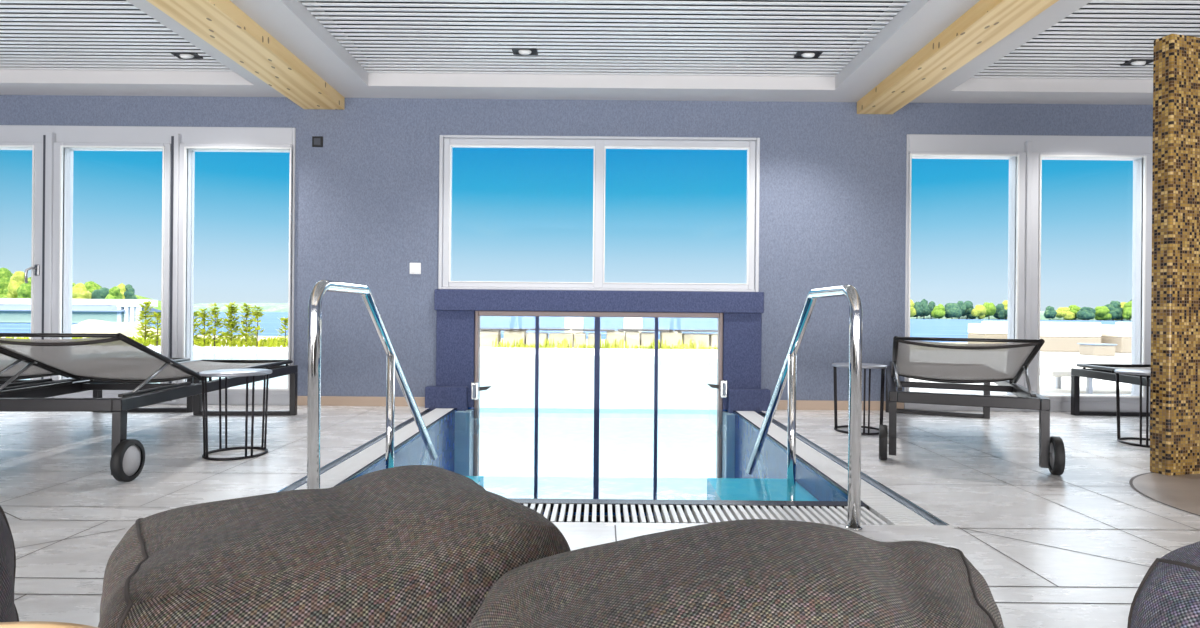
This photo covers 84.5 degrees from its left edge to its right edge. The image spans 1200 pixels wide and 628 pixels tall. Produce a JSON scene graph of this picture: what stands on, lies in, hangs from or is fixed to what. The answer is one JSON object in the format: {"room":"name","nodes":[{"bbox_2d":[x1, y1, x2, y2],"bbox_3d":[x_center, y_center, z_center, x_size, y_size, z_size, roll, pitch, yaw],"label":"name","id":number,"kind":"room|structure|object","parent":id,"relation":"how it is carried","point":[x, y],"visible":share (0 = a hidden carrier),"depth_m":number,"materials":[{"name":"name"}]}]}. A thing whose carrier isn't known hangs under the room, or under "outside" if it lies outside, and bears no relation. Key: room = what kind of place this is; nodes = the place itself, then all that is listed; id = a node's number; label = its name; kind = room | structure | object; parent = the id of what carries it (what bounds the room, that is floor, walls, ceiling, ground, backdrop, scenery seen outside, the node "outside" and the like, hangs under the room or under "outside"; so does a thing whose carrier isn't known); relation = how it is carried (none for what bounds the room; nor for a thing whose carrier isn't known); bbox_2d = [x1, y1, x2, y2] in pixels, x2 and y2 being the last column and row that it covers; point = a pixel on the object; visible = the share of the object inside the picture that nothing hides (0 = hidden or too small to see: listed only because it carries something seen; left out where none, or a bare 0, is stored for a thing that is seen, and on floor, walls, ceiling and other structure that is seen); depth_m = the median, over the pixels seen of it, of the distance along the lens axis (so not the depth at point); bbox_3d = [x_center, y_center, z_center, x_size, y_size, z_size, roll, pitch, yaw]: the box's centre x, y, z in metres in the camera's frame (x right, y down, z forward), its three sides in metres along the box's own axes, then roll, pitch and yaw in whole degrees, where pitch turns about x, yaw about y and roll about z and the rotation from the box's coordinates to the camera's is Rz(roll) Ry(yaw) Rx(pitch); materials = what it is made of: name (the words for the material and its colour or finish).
{"room":"indoor swimming pool","nodes":[
{"label":"indoor swimming pool","id":0,"kind":"room"},
{"bbox_2d":[334,408,456,486],"bbox_3d":[-1.131,0.742,3.921,0.017,0.010,2.515,1,0,0],"label":"trim","id":1,"kind":"structure","parent":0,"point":[361,470],"depth_m":3.42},
{"bbox_2d":[0,95,1152,400],"bbox_3d":[0.005,-0.550,5.335,12.400,3.200,0.130,1,0,0],"label":"wall","id":2,"kind":"structure","parent":0,"point":[832,199],"depth_m":5.27,"materials":[{"name":"paint"}]},
{"bbox_2d":[0,125,295,404],"bbox_3d":[-3.993,-0.392,5.266,3.107,2.215,0.209,1,0,0],"label":"window","id":3,"kind":"structure","parent":2,"relation":"in","point":[53,148],"depth_m":5.24,"materials":[{"name":"white plastic"}]},
{"bbox_2d":[147,0,344,109],"bbox_3d":[-2.201,-1.681,0.939,0.328,0.098,8.658,1,0,0],"label":"ceiling beam","id":4,"kind":"structure","parent":2,"relation":"attached to","point":[220,23],"depth_m":4.09,"materials":[{"name":"brown wood"}]},
{"bbox_2d":[312,136,322,146],"bbox_3d":[-2.252,-1.373,5.261,0.084,0.084,0.018,1,0,0],"label":"wall sensor","id":5,"kind":"object","parent":2,"relation":"attached to","point":[317,141],"visible":1,"depth_m":5.26,"materials":[{"name":"black plastic"}]},
{"bbox_2d":[297,396,424,406],"bbox_3d":[-1.918,0.696,5.263,1.053,0.075,0.014,1,0,0],"label":"baseboard","id":6,"kind":"structure","parent":2,"relation":"attached to","point":[301,400],"depth_m":5.26,"materials":[{"name":"tile"}]},
{"bbox_2d":[410,263,420,273],"bbox_3d":[-1.473,-0.363,5.261,0.090,0.090,0.017,1,0,0],"label":"light switch","id":7,"kind":"object","parent":2,"relation":"attached to","point":[415,268],"visible":1,"depth_m":5.26,"materials":[{"name":"white plastic"}]},
{"bbox_2d":[425,310,474,410],"bbox_3d":[-1.188,0.366,5.290,0.370,0.788,0.220,1,0,0],"label":"trim","id":8,"kind":"structure","parent":2,"relation":"attached to","point":[455,329],"depth_m":5.24,"materials":[{"name":"paint"}]},
{"bbox_2d":[0,0,1152,104],"bbox_3d":[0.016,-1.809,0.935,12.400,0.201,8.670,1,0,0],"label":"ceiling","id":9,"kind":"structure","parent":2,"relation":"attached to","point":[918,22],"depth_m":4.99,"materials":[{"name":"white paint"}]},
{"bbox_2d":[298,0,910,76],"bbox_3d":[0.012,-1.809,0.830,3.527,0.008,8.310,1,0,0],"label":"ceiling panel","id":10,"kind":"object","parent":9,"relation":"attached to","point":[464,67],"depth_m":4.29,"materials":[{"name":"metal"}]},
{"bbox_2d":[438,135,759,291],"bbox_3d":[-0.007,-0.800,5.320,2.552,1.230,0.140,1,0,0],"label":"window","id":11,"kind":"structure","parent":2,"relation":"in","point":[599,144],"depth_m":5.27,"materials":[{"name":"white plastic"}]},
{"bbox_2d":[434,289,763,312],"bbox_3d":[-0.007,-0.102,5.305,2.605,0.167,0.190,1,0,0],"label":"trim","id":12,"kind":"structure","parent":2,"relation":"attached to","point":[444,299],"depth_m":5.21,"materials":[{"name":"paint"}]},
{"bbox_2d":[471,311,726,499],"bbox_3d":[-0.010,1.041,5.290,2.033,2.118,0.140,1,0,0],"label":"door","id":13,"kind":"structure","parent":2,"relation":"in","point":[721,386],"depth_m":5.28,"materials":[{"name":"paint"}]},
{"bbox_2d":[722,313,770,412],"bbox_3d":[1.162,0.386,5.290,0.360,0.788,0.220,1,0,0],"label":"trim","id":14,"kind":"structure","parent":2,"relation":"attached to","point":[742,332],"depth_m":5.24,"materials":[{"name":"paint"}]},
{"bbox_2d":[776,400,903,410],"bbox_3d":[1.886,0.729,5.263,1.075,0.075,0.014,1,0,0],"label":"baseboard","id":15,"kind":"structure","parent":2,"relation":"attached to","point":[783,404],"depth_m":5.26,"materials":[{"name":"tile"}]},
{"bbox_2d":[857,0,1058,113],"bbox_3d":[2.191,-1.643,0.939,0.286,0.098,8.658,1,0,0],"label":"ceiling beam","id":16,"kind":"structure","parent":2,"relation":"attached to","point":[986,23],"depth_m":4.02,"materials":[{"name":"brown wood"}]},
{"bbox_2d":[904,134,1152,411],"bbox_3d":[3.430,-0.323,5.295,1.985,2.205,0.150,1,0,0],"label":"window","id":17,"kind":"structure","parent":2,"relation":"in","point":[1025,154],"depth_m":5.25,"materials":[{"name":"white plastic"}]},
{"bbox_2d":[971,0,1199,79],"bbox_3d":[4.433,-1.770,0.830,3.565,0.008,8.310,1,0,0],"label":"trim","id":18,"kind":"structure","parent":2,"relation":"attached to","point":[1037,72],"depth_m":4.30,"materials":[{"name":"metal"}]},
{"bbox_2d":[0,404,1199,627],"bbox_3d":[-0.007,0.810,0.935,12.400,0.121,8.670,1,0,0],"label":"floor","id":19,"kind":"structure","parent":0,"point":[1075,548],"depth_m":2.79,"materials":[{"name":"tile"}]},
{"bbox_2d":[0,506,18,621],"bbox_3d":[-1.420,0.514,1.039,0.683,0.438,0.533,1,0,0],"label":"bean bag","id":20,"kind":"object","parent":19,"relation":"on","point":[8,611],"visible":0.93,"depth_m":1.23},
{"bbox_2d":[0,621,97,627],"bbox_3d":[-0.583,0.532,0.472,0.426,0.428,0.426,1,0,0],"label":"tray table","id":21,"kind":"object","parent":19,"relation":"on","point":[21,624],"visible":1,"depth_m":0.67,"materials":[{"name":"brown wood"}]},
{"bbox_2d":[0,351,193,411],"bbox_3d":[-3.314,0.397,3.889,0.800,0.649,2.001,1,0,-3],"label":"sun lounger","id":22,"kind":"object","parent":19,"relation":"on","point":[10,365],"visible":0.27,"depth_m":3.61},
{"bbox_2d":[0,333,297,481],"bbox_3d":[-2.495,0.404,3.778,0.800,0.649,2.001,0,0,-3],"label":"sun lounger","id":23,"kind":"object","parent":19,"relation":"on","point":[117,361],"visible":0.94,"depth_m":3.16,"materials":[{"name":"metal"}]},
{"bbox_2d":[199,369,271,460],"bbox_3d":[-1.900,0.516,3.445,0.336,0.435,0.336,1,0,-17],"label":"side table","id":24,"kind":"object","parent":19,"relation":"on","point":[220,373],"visible":1,"depth_m":3.37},
{"bbox_2d":[98,465,570,627],"bbox_3d":[-0.428,0.520,1.120,0.690,0.444,0.489,0,0,-34],"label":"bean bag","id":25,"kind":"object","parent":19,"relation":"on","point":[411,546],"visible":0.91,"depth_m":0.97,"materials":[{"name":"fabric"}]},
{"bbox_2d":[278,408,435,491],"bbox_3d":[-1.309,0.772,3.775,0.055,0.073,2.800,1,0,0],"label":"rail","id":26,"kind":"object","parent":19,"relation":"in","point":[302,481],"visible":0.28,"depth_m":3.48,"materials":[{"name":"silver metal"}]},
{"bbox_2d":[307,280,437,488],"bbox_3d":[-1.004,0.463,3.154,0.056,1.176,1.734,1,0,0],"label":"pool handrail","id":27,"kind":"object","parent":19,"relation":"attached to","point":[393,366],"visible":0.7,"depth_m":2.41,"materials":[{"name":"silver metal"}]},
{"bbox_2d":[351,407,847,515],"bbox_3d":[-0.045,1.475,3.965,2.365,1.450,2.810,1,0,0],"label":"basin","id":28,"kind":"object","parent":19,"relation":"in","point":[771,463],"visible":0.12,"depth_m":4.15,"materials":[{"name":"blue tile"}]},
{"bbox_2d":[466,476,817,500],"bbox_3d":[-0.045,1.490,3.561,2.163,1.220,1.799,1,0,0],"label":"steps","id":29,"kind":"structure","parent":28,"relation":"in","point":[717,488],"depth_m":3.35,"materials":[{"name":"teal tile"}]},
{"bbox_2d":[507,498,868,512],"bbox_3d":[-0.040,0.798,2.630,2.195,0.104,0.069,1,0,0],"label":"trim","id":30,"kind":"structure","parent":28,"relation":"attached to","point":[529,501],"depth_m":2.61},
{"bbox_2d":[733,410,862,501],"bbox_3d":[1.053,0.761,3.921,0.017,0.010,2.515,1,0,0],"label":"trim","id":31,"kind":"structure","parent":28,"relation":"attached to","point":[809,465],"depth_m":3.35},
{"bbox_2d":[469,519,1003,627],"bbox_3d":[0.254,0.516,0.834,0.855,0.465,0.409,0,0,-13],"label":"bean bag","id":32,"kind":"object","parent":19,"relation":"on","point":[747,573],"visible":1,"depth_m":0.78,"materials":[{"name":"fabric"}]},
{"bbox_2d":[746,284,861,530],"bbox_3d":[0.901,0.480,3.140,0.056,1.176,1.665,1,0,0],"label":"pool handrail","id":33,"kind":"object","parent":19,"relation":"attached to","point":[788,371],"visible":0.96,"depth_m":2.38,"materials":[{"name":"silver metal"}]},
{"bbox_2d":[755,411,948,524],"bbox_3d":[1.231,0.794,3.775,0.055,0.073,2.800,1,0,0],"label":"rail","id":34,"kind":"object","parent":19,"relation":"in","point":[905,502],"visible":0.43,"depth_m":2.95,"materials":[{"name":"silver metal"}]},
{"bbox_2d":[832,363,886,434],"bbox_3d":[1.692,0.547,4.314,0.336,0.435,0.336,1,0,38],"label":"side table","id":35,"kind":"object","parent":19,"relation":"on","point":[865,366],"visible":0.63,"depth_m":4.29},
{"bbox_2d":[879,336,1064,474],"bbox_3d":[2.191,0.445,4.146,0.800,0.649,2.001,0,0,23],"label":"sun lounger","id":36,"kind":"object","parent":19,"relation":"on","point":[1003,364],"visible":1,"depth_m":3.45,"materials":[{"name":"fabric"}]},
{"bbox_2d":[1071,363,1150,416],"bbox_3d":[3.936,0.460,4.116,0.800,0.649,2.001,0,0,5],"label":"sun lounger","id":37,"kind":"object","parent":19,"relation":"on","point":[1099,371],"visible":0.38,"depth_m":5.07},
{"bbox_2d":[1114,369,1150,447],"bbox_3d":[3.291,0.561,3.954,0.336,0.435,0.336,0,0,-6],"label":"side table","id":38,"kind":"object","parent":19,"relation":"on","point":[1140,372],"visible":0.65,"depth_m":3.92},
{"bbox_2d":[1127,541,1199,627],"bbox_3d":[1.087,0.522,0.803,0.672,0.468,0.528,1,0,-14],"label":"bean bag","id":39,"kind":"object","parent":19,"relation":"on","point":[1168,594],"visible":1,"depth_m":0.89,"materials":[{"name":"fabric"}]},
{"bbox_2d":[1150,34,1199,475],"bbox_3d":[3.148,-0.280,3.302,0.900,2.115,0.088,1,0,-14],"label":"column","id":40,"kind":"structure","parent":19,"relation":"on","point":[1175,281],"depth_m":3.18,"materials":[{"name":"tile"}]},
{"bbox_2d":[1129,472,1199,515],"bbox_3d":[2.943,0.774,2.600,1.340,0.001,1.340,1,0,0],"label":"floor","id":41,"kind":"structure","parent":40,"relation":"attached to","point":[1181,492],"depth_m":2.90,"materials":[{"name":"wood"}]},
{"bbox_3d":[-0.040,0.860,3.822,2.595,0.060,2.895,0,0,0],"label":"trim","id":42,"kind":"structure","parent":19,"relation":"in","visible":0},
{"bbox_2d":[295,408,452,489],"bbox_3d":[-1.211,0.778,3.775,0.140,0.082,2.800,1,0,0],"label":"grate","id":43,"kind":"object","parent":42,"relation":"on","point":[332,477],"visible":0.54,"depth_m":3.44,"materials":[{"name":"white plastic"}]},
{"bbox_2d":[523,504,886,524],"bbox_3d":[-0.039,0.789,2.487,2.201,0.082,0.214,1,0,0],"label":"grate","id":44,"kind":"object","parent":42,"relation":"on","point":[839,516],"visible":0.38,"depth_m":2.50,"materials":[{"name":"white plastic"}]},
{"bbox_2d":[737,411,933,524],"bbox_3d":[1.132,0.799,3.775,0.140,0.082,2.800,1,0,0],"label":"grate","id":45,"kind":"object","parent":42,"relation":"on","point":[880,504],"visible":0.6,"depth_m":2.95,"materials":[{"name":"white plastic"}]},
{"bbox_2d":[0,0,1199,64],"bbox_3d":[0.018,-2.055,1.025,12.800,0.290,9.250,1,0,0],"label":"ceiling","id":46,"kind":"structure","parent":0,"point":[62,0],"depth_m":4.40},
{"bbox_2d":[0,0,231,70],"bbox_3d":[-4.401,-1.847,0.830,3.566,0.008,8.310,1,0,0],"label":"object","id":47,"kind":"structure","parent":46,"relation":"attached to","point":[6,63],"depth_m":4.44,"materials":[{"name":"metal"}]},
{"bbox_2d":[170,42,202,58],"bbox_3d":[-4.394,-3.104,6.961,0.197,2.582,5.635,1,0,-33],"label":"light","id":48,"kind":"object","parent":47,"relation":"in","point":[181,55],"visible":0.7,"depth_m":4.63,"materials":[{"name":"black plastic"}]},
{"bbox_2d":[512,38,537,54],"bbox_3d":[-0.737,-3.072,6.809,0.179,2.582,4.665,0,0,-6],"label":"light","id":49,"kind":"object","parent":46,"relation":"in","point":[516,51],"visible":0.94,"depth_m":4.51,"materials":[{"name":"black plastic"}]},
{"bbox_2d":[794,44,822,57],"bbox_3d":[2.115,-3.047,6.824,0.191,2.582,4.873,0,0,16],"label":"light","id":50,"kind":"object","parent":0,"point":[800,54],"visible":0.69,"depth_m":4.52,"materials":[{"name":"black plastic"}]},
{"bbox_2d":[1120,50,1152,65],"bbox_3d":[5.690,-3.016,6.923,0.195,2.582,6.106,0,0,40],"label":"light","id":51,"kind":"object","parent":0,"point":[1133,62],"visible":0.65,"depth_m":4.61,"materials":[{"name":"black plastic"}]},
{"label":"outside","id":52,"kind":"structure","parent":0,"visible":0},
{"bbox_2d":[0,311,1131,341],"bbox_3d":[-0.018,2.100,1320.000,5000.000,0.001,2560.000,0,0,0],"label":"lake","id":53,"kind":"structure","parent":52,"point":[941,328],"depth_m":131.95,"materials":[{"name":"liquid"}]},
{"bbox_2d":[0,298,160,322],"bbox_3d":[-85.065,-0.535,103.850,30.840,3.684,9.300,0,0,0],"label":"dock","id":54,"kind":"object","parent":53,"relation":"on","point":[11,309],"visible":0.6,"depth_m":100.00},
{"bbox_2d":[910,299,915,316],"bbox_3d":[299.348,-4.857,640.719,14.073,19.238,12.259,0,0,0],"label":"tree","id":55,"kind":"object","parent":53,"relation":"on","point":[912,309],"visible":0.26,"depth_m":636.21,"materials":[{"name":"green plant"}]},
{"bbox_2d":[913,301,922,318],"bbox_3d":[310.337,-3.728,646.423,12.370,17.172,15.296,0,0,0],"label":"tree","id":56,"kind":"object","parent":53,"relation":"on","point":[919,310],"visible":0.7,"depth_m":641.20,"materials":[{"name":"green plant"}]},
{"bbox_2d":[919,299,929,318],"bbox_3d":[320.115,-5.127,652.386,11.491,20.140,11.389,0,0,0],"label":"tree","id":57,"kind":"object","parent":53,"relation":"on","point":[926,310],"visible":0.79,"depth_m":648.60,"materials":[{"name":"green plant"}]},
{"bbox_2d":[931,304,944,317],"bbox_3d":[328.278,-2.475,640.145,12.090,14.978,14.177,0,0,0],"label":"tree","id":58,"kind":"object","parent":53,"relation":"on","point":[938,311],"visible":0.99,"depth_m":635.36,"materials":[{"name":"green plant"}]},
{"bbox_2d":[945,303,961,318],"bbox_3d":[344.143,-2.934,646.155,16.926,16.174,17.503,0,0,0],"label":"tree","id":59,"kind":"object","parent":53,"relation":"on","point":[951,309],"visible":0.97,"depth_m":640.42,"materials":[{"name":"green plant"}]},
{"bbox_2d":[962,301,975,318],"bbox_3d":[365.841,-4.038,658.654,17.800,18.760,15.286,0,0,0],"label":"tree","id":60,"kind":"object","parent":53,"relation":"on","point":[969,305],"visible":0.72,"depth_m":652.73,"materials":[{"name":"green plant"}]},
{"bbox_2d":[971,305,986,318],"bbox_3d":[367.557,-1.862,640.418,13.134,14.439,13.898,0,0,0],"label":"tree","id":61,"kind":"object","parent":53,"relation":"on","point":[979,311],"visible":0.99,"depth_m":636.99,"materials":[{"name":"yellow plant"}]},
{"bbox_2d":[983,302,995,319],"bbox_3d":[381.116,-3.009,646.263,14.140,16.970,12.496,0,0,0],"label":"tree","id":62,"kind":"object","parent":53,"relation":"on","point":[991,309],"visible":0.77,"depth_m":642.45,"materials":[{"name":"green plant"}]},
{"bbox_2d":[993,303,1006,319],"bbox_3d":[394.656,-2.457,652.209,12.424,16.100,14.071,0,0,0],"label":"tree","id":63,"kind":"object","parent":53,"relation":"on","point":[999,314],"visible":0.89,"depth_m":647.33,"materials":[{"name":"green plant"}]},
{"bbox_2d":[1044,306,1056,318],"bbox_3d":[440.680,-1.087,646.783,11.030,14.164,10.289,0,0,0],"label":"tree","id":64,"kind":"object","parent":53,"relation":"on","point":[1050,312],"visible":0.99,"depth_m":643.55,"materials":[{"name":"green plant"}]},
{"bbox_2d":[1068,305,1080,319],"bbox_3d":[473.683,-1.375,658.902,14.571,15.318,15.082,0,0,0],"label":"tree","id":65,"kind":"object","parent":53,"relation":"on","point":[1073,308],"visible":0.5,"depth_m":653.52,"materials":[{"name":"green plant"}]},
{"bbox_2d":[1076,307,1095,319],"bbox_3d":[472.057,-0.434,640.426,15.786,13.405,17.562,0,0,0],"label":"tree","id":66,"kind":"object","parent":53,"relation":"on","point":[1085,313],"visible":0.99,"depth_m":636.21,"materials":[{"name":"green plant"}]},
{"bbox_2d":[1104,301,1122,320],"bbox_3d":[506.894,-3.318,650.893,16.796,19.781,16.074,0,0,0],"label":"tree","id":67,"kind":"object","parent":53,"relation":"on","point":[1116,311],"visible":0.86,"depth_m":646.38,"materials":[{"name":"green plant"}]},
{"bbox_2d":[1122,301,1131,320],"bbox_3d":[514.180,-3.002,640.699,14.859,19.276,15.749,0,0,0],"label":"tree","id":68,"kind":"object","parent":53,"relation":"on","point":[1127,309],"visible":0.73,"depth_m":637.30,"materials":[{"name":"green plant"}]},
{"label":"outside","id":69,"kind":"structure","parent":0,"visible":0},
{"bbox_2d":[193,302,287,311],"bbox_3d":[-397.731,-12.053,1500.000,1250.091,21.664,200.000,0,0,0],"label":"shore","id":70,"kind":"structure","parent":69,"point":[269,307],"depth_m":1426.56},
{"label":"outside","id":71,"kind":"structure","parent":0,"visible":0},
{"bbox_2d":[910,311,1131,320],"bbox_3d":[456.047,-1.377,700.000,572.665,15.212,80.000,0,0,0],"label":"land","id":72,"kind":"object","parent":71,"point":[1042,317],"visible":0.05,"depth_m":662.36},
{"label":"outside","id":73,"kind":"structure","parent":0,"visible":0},
{"bbox_2d":[0,273,207,315],"bbox_3d":[-206.823,-8.205,210.000,133.767,17.301,60.000,0,0,0],"label":"hill","id":74,"kind":"structure","parent":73,"point":[1,295],"depth_m":212.48,"materials":[{"name":"green plant"}]},
{"bbox_2d":[0,268,12,293],"bbox_3d":[-175.287,-8.499,195.095,6.302,10.366,5.831,0,0,0],"label":"tree","id":75,"kind":"object","parent":74,"relation":"on","point":[5,274],"visible":0.6,"depth_m":193.37,"materials":[{"name":"green plant"}]},
{"bbox_2d":[7,271,24,297],"bbox_3d":[-167.502,-7.189,189.899,6.360,10.313,4.883,0,0,0],"label":"tree","id":76,"kind":"object","parent":74,"relation":"on","point":[18,278],"visible":0.5,"depth_m":188.29,"materials":[{"name":"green plant"}]},
{"bbox_2d":[17,277,30,297],"bbox_3d":[-159.825,-5.557,185.097,5.416,10.063,6.070,0,0,0],"label":"tree","id":77,"kind":"object","parent":74,"relation":"on","point":[24,290],"visible":0.32,"depth_m":182.77,"materials":[{"name":"green plant"}]},
{"bbox_2d":[72,283,91,298],"bbox_3d":[-145.975,-4.361,185.143,5.320,8.794,6.262,0,0,0],"label":"tree","id":78,"kind":"object","parent":74,"relation":"on","point":[79,291],"visible":0.51,"depth_m":183.89,"materials":[{"name":"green plant"}]},
{"bbox_2d":[84,281,101,292],"bbox_3d":[-149.883,-4.595,194.974,5.504,10.245,4.796,0,0,0],"label":"tree","id":79,"kind":"object","parent":74,"relation":"on","point":[91,286],"visible":0.31,"depth_m":193.70,"materials":[{"name":"green plant"}]},
{"bbox_2d":[91,287,108,298],"bbox_3d":[-143.737,-3.123,189.855,5.973,9.089,6.068,0,0,0],"label":"tree","id":80,"kind":"object","parent":74,"relation":"on","point":[101,293],"visible":0.13,"depth_m":188.43,"materials":[{"name":"green plant"}]},
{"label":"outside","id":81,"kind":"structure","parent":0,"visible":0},
{"bbox_2d":[2,335,967,347],"bbox_3d":[-0.014,1.582,37.500,140.000,1.584,45.000,1,0,0],"label":"lawn","id":82,"kind":"structure","parent":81,"point":[260,337],"depth_m":30.63,"materials":[{"name":"green plant"}]},
{"bbox_2d":[72,320,160,335],"bbox_3d":[-31.514,1.492,41.990,7.390,2.269,4.501,1,0,0],"label":"sand mound","id":83,"kind":"object","parent":82,"relation":"on","point":[87,326],"visible":0.3,"depth_m":40.91,"materials":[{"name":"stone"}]},
{"bbox_2d":[565,317,582,333],"bbox_3d":[-1.066,0.744,27.035,0.720,1.193,0.770,1,0,0],"label":"beach chair","id":84,"kind":"object","parent":82,"relation":"on","point":[572,323],"visible":0.39,"depth_m":26.72,"materials":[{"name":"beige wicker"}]},
{"bbox_2d":[480,328,717,348],"bbox_3d":[0.149,0.572,15.250,5.880,0.459,0.600,1,0,0],"label":"wall","id":85,"kind":"structure","parent":82,"relation":"on","point":[633,337],"depth_m":15.04,"materials":[{"name":"stone"}]},
{"bbox_2d":[624,317,641,340],"bbox_3d":[1.347,0.754,27.035,0.720,1.214,0.770,1,0,0],"label":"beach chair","id":86,"kind":"object","parent":82,"relation":"on","point":[629,323],"visible":0.43,"depth_m":26.72,"materials":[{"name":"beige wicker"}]},
{"bbox_2d":[968,321,1007,343],"bbox_3d":[10.056,0.518,17.006,0.747,0.679,0.850,1,0,0],"label":"lounge seat","id":87,"kind":"object","parent":82,"relation":"on","point":[986,329],"visible":0.61,"depth_m":16.60,"materials":[{"name":"beige fabric"}]},
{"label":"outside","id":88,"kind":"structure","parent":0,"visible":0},
{"bbox_2d":[147,344,1131,394],"bbox_3d":[-0.007,0.860,10.300,60.000,0.180,9.800,1,0,0],"label":"terrace","id":89,"kind":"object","parent":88,"point":[1047,359],"visible":0.04,"depth_m":12.66,"materials":[{"name":"white"}]},
{"bbox_2d":[0,336,287,346],"bbox_3d":[-9.801,0.605,14.803,6.863,0.219,1.666,1,0,0],"label":"ground cover","id":90,"kind":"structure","parent":89,"relation":"on","point":[269,342],"depth_m":14.31,"materials":[{"name":"green plant"}]},
{"bbox_2d":[131,301,158,340],"bbox_3d":[-9.774,0.198,14.214,0.480,0.974,0.503,1,0,0],"label":"young plant","id":91,"kind":"object","parent":89,"relation":"on","point":[147,304],"visible":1,"depth_m":14.18,"materials":[{"name":"green plant"}]},
{"bbox_2d":[144,312,160,345],"bbox_3d":[-9.528,0.313,14.221,0.485,0.748,0.472,1,0,0],"label":"young plant","id":92,"kind":"object","parent":89,"relation":"on","point":[154,313],"visible":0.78,"depth_m":14.16,"materials":[{"name":"green plant"}]},
{"bbox_2d":[193,311,200,345],"bbox_3d":[-8.773,0.312,14.174,0.409,0.764,0.481,1,0,0],"label":"young plant","id":93,"kind":"object","parent":89,"relation":"on","point":[196,312],"visible":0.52,"depth_m":14.20,"materials":[{"name":"green plant"}]},
{"bbox_2d":[193,308,216,345],"bbox_3d":[-8.546,0.284,14.213,0.464,0.824,0.507,1,0,22],"label":"young plant","id":94,"kind":"object","parent":89,"relation":"on","point":[201,313],"visible":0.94,"depth_m":14.18,"materials":[{"name":"green plant"}]},
{"bbox_2d":[202,303,223,345],"bbox_3d":[-8.294,0.224,14.229,0.474,0.949,0.496,1,0,0],"label":"young plant","id":95,"kind":"object","parent":89,"relation":"on","point":[217,323],"visible":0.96,"depth_m":14.18,"materials":[{"name":"green plant"}]},
{"bbox_2d":[217,301,242,342],"bbox_3d":[-7.959,0.210,14.188,0.499,0.981,0.496,1,0,0],"label":"young plant","id":96,"kind":"object","parent":89,"relation":"on","point":[231,309],"visible":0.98,"depth_m":14.17,"materials":[{"name":"green plant"}]},
{"bbox_2d":[235,303,255,343],"bbox_3d":[-7.615,0.228,14.234,0.521,0.951,0.426,0,0,41],"label":"young plant","id":97,"kind":"object","parent":89,"relation":"on","point":[246,311],"visible":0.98,"depth_m":14.17,"materials":[{"name":"green plant"}]},
{"bbox_2d":[244,306,265,346],"bbox_3d":[-7.395,0.255,14.179,0.479,0.901,0.445,1,0,0],"label":"young plant","id":98,"kind":"object","parent":89,"relation":"on","point":[256,313],"visible":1,"depth_m":14.18,"materials":[{"name":"green plant"}]},
{"bbox_2d":[276,317,287,342],"bbox_3d":[-6.755,0.374,14.187,0.410,0.675,0.510,1,0,0],"label":"young plant","id":99,"kind":"object","parent":89,"relation":"on","point":[285,320],"visible":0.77,"depth_m":14.16,"materials":[{"name":"green plant"}]},
{"bbox_2d":[22,351,734,499],"bbox_3d":[-3.462,1.380,8.800,11.300,1.280,7.400,1,0,0],"label":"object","id":100,"kind":"object","parent":89,"relation":"in","point":[687,405],"visible":0.19,"depth_m":11.13,"materials":[{"name":"tile"}]},
{"bbox_2d":[492,337,593,347],"label":"plants","id":101,"kind":"object","parent":89,"relation":"on","point":[565,344],"depth_m":14.80,"materials":[{"name":"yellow plant"}]},
{"bbox_2d":[600,339,716,348],"label":"plants","id":102,"kind":"object","parent":89,"relation":"on","point":[614,345],"depth_m":14.80,"materials":[{"name":"yellow plant"}]},
{"bbox_2d":[1040,367,1092,393],"bbox_3d":[5.544,0.703,7.000,1.900,0.230,0.600,1,0,0],"label":"lounger","id":103,"kind":"object","parent":89,"relation":"on","point":[1057,372],"visible":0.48,"depth_m":6.78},
{"bbox_2d":[1040,322,1101,351],"bbox_3d":[10.629,0.523,15.340,1.440,0.679,0.850,0,0,8],"label":"lounge seat","id":104,"kind":"object","parent":89,"relation":"on","point":[1058,336],"visible":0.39,"depth_m":14.93,"materials":[{"name":"beige fabric"}]},
{"bbox_2d":[1077,343,1116,355],"bbox_3d":[10.345,0.738,13.739,0.480,0.245,0.480,1,0,0],"label":"table","id":105,"kind":"object","parent":89,"relation":"on","point":[1092,349],"visible":0.99,"depth_m":13.52,"materials":[{"name":"beige wicker"}]},
{"bbox_2d":[1100,322,1131,352],"bbox_3d":[11.938,0.528,15.149,0.803,0.693,0.850,0,0,-10],"label":"lounge seat","id":106,"kind":"object","parent":89,"relation":"on","point":[1120,334],"visible":0.55,"depth_m":14.74,"materials":[{"name":"beige fabric"}]},
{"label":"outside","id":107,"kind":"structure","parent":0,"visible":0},
{"bbox_2d":[105,286,122,298],"bbox_3d":[-136.647,-2.898,185.113,6.178,9.794,5.705,0,0,0],"label":"tree","id":108,"kind":"object","parent":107,"point":[114,293],"visible":0.26,"depth_m":183.98,"materials":[{"name":"green plant"}]},
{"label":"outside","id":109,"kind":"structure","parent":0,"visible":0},
{"bbox_2d":[123,284,136,298],"bbox_3d":[-135.112,-3.874,190.101,3.413,9.448,3.107,0,0,0],"label":"tree","id":110,"kind":"object","parent":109,"point":[129,293],"visible":0.5,"depth_m":189.17,"materials":[{"name":"green plant"}]},
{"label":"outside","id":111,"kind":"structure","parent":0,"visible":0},
{"bbox_2d":[1056,307,1074,319],"bbox_3d":[458.508,-0.192,651.115,16.194,13.230,15.760,0,0,0],"label":"tree","id":112,"kind":"object","parent":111,"point":[1064,312],"visible":0.91,"depth_m":647.49,"materials":[{"name":"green plant"}]},
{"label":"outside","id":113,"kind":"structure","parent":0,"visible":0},
{"bbox_2d":[1094,306,1111,320],"bbox_3d":[491.736,-0.434,647.175,14.618,15.000,15.684,0,0,0],"label":"tree","id":114,"kind":"object","parent":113,"point":[1102,313],"visible":0.95,"depth_m":642.45,"materials":[{"name":"green plant"}]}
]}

